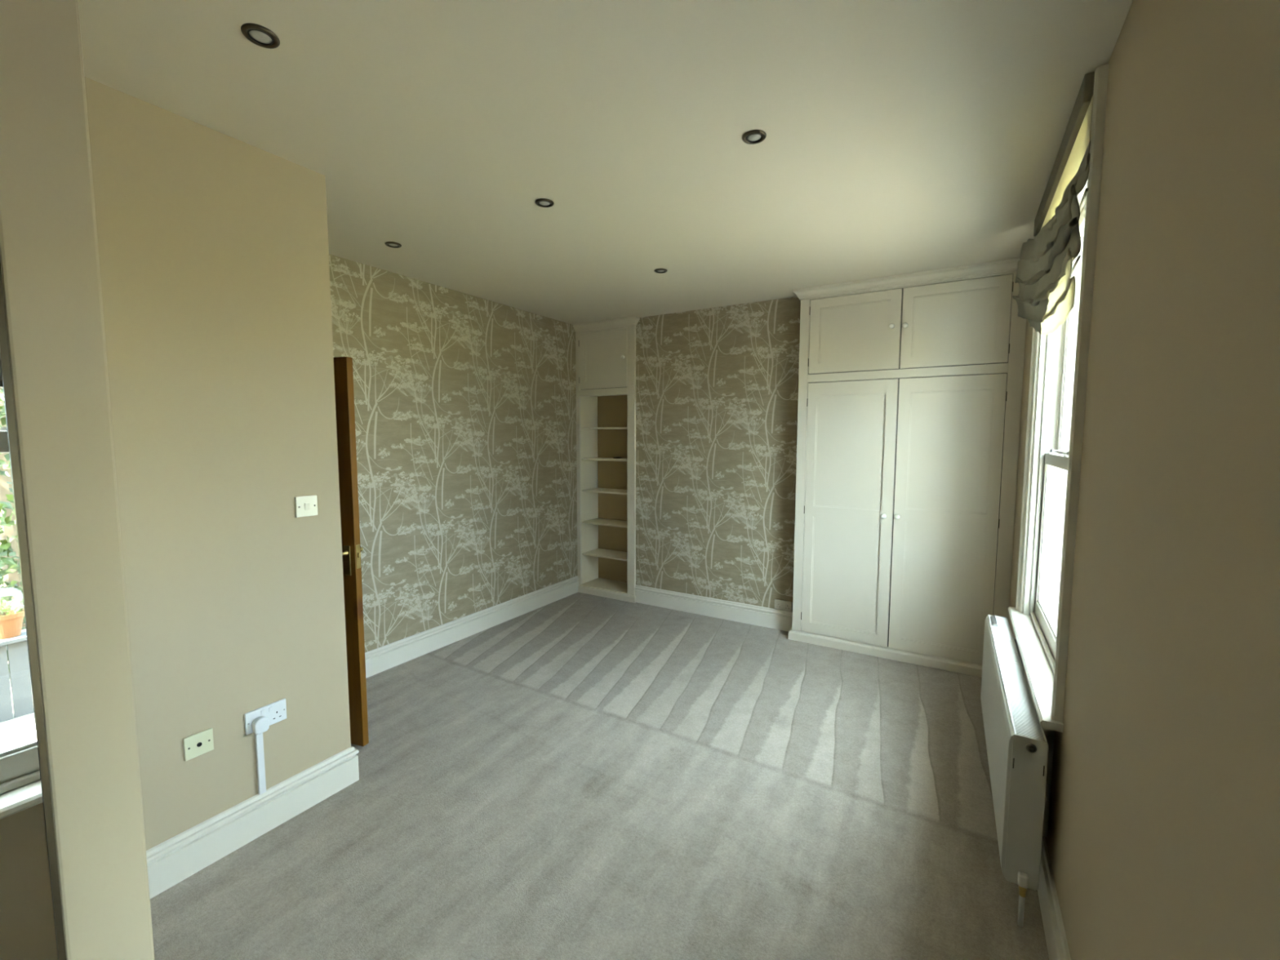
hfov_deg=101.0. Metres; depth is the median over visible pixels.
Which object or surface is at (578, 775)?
floor
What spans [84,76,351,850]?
wall
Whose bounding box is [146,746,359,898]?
baseboard
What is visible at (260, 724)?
plug
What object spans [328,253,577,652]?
wall
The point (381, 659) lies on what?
baseboard
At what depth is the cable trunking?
2.11 m
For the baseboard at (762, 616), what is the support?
attached to the wall at (717, 388)
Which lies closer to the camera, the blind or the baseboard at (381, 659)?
the blind
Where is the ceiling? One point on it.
(904, 136)
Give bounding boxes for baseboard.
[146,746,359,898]
[364,575,578,678]
[634,585,792,631]
[1037,835,1071,959]
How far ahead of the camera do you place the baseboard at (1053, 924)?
1.66 m
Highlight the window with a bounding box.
[1008,63,1109,732]
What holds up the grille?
attached to the panel radiator
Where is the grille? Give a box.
[988,614,1046,741]
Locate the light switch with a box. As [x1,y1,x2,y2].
[294,495,317,517]
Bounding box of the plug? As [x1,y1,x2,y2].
[251,715,269,734]
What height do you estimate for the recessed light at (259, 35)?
0.007 m
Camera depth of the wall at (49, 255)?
0.59 m
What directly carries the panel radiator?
attached to the wall at (1162, 841)
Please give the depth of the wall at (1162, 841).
0.91 m
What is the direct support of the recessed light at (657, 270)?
in the ceiling
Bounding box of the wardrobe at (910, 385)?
[788,257,1026,677]
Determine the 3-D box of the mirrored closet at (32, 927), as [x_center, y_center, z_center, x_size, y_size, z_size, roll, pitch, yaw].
[-1.386,0.296,-0.579,0.040,2.700,2.738,3,5,31]
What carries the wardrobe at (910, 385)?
on the floor
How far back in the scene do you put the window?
2.54 m
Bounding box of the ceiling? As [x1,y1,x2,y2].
[78,0,1133,324]
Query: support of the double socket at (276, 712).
attached to the wall at (213, 251)
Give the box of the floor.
[150,591,1048,959]
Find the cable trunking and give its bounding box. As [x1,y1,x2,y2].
[254,733,266,795]
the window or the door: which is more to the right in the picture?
the window
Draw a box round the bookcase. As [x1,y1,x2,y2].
[573,315,639,603]
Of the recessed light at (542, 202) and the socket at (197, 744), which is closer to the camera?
the socket at (197, 744)
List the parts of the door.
lever, handle plate, latch plate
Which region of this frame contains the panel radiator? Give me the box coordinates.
[980,614,1054,927]
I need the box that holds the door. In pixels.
[333,356,368,746]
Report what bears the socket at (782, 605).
attached to the wall at (717, 388)
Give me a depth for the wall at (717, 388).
4.58 m
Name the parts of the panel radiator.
panel, panel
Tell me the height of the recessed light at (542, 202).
0.007 m
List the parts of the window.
architrave, frame, sash, frame, sash, architrave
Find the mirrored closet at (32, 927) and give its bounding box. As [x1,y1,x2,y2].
[0,262,66,959]
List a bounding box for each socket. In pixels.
[182,728,213,761]
[244,698,286,734]
[774,599,792,612]
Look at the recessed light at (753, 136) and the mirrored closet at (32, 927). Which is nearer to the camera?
the mirrored closet at (32, 927)
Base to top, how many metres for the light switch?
0.086 m
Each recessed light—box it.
[240,22,279,48]
[384,241,401,248]
[534,198,554,207]
[653,268,667,273]
[742,129,766,144]
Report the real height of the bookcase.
2.699 m
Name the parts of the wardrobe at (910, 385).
panel, panel, door, panel, door, knob, rail, knob, knob, knob, cornice, rail, rail, panel, door, panel, panel, door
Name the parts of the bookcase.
panel, rail, cupboard door, rail, panel, shelf, shelf, shelf, shelf, shelf, cornice, panel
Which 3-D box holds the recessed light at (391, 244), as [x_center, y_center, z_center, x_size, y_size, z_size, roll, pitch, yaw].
[-1.420,-1.352,3.034,0.088,0.007,0.088,3,5,31]
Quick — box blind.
[1012,71,1094,334]
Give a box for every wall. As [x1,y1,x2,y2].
[0,0,155,959]
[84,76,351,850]
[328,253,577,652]
[635,296,800,611]
[1008,0,1279,959]

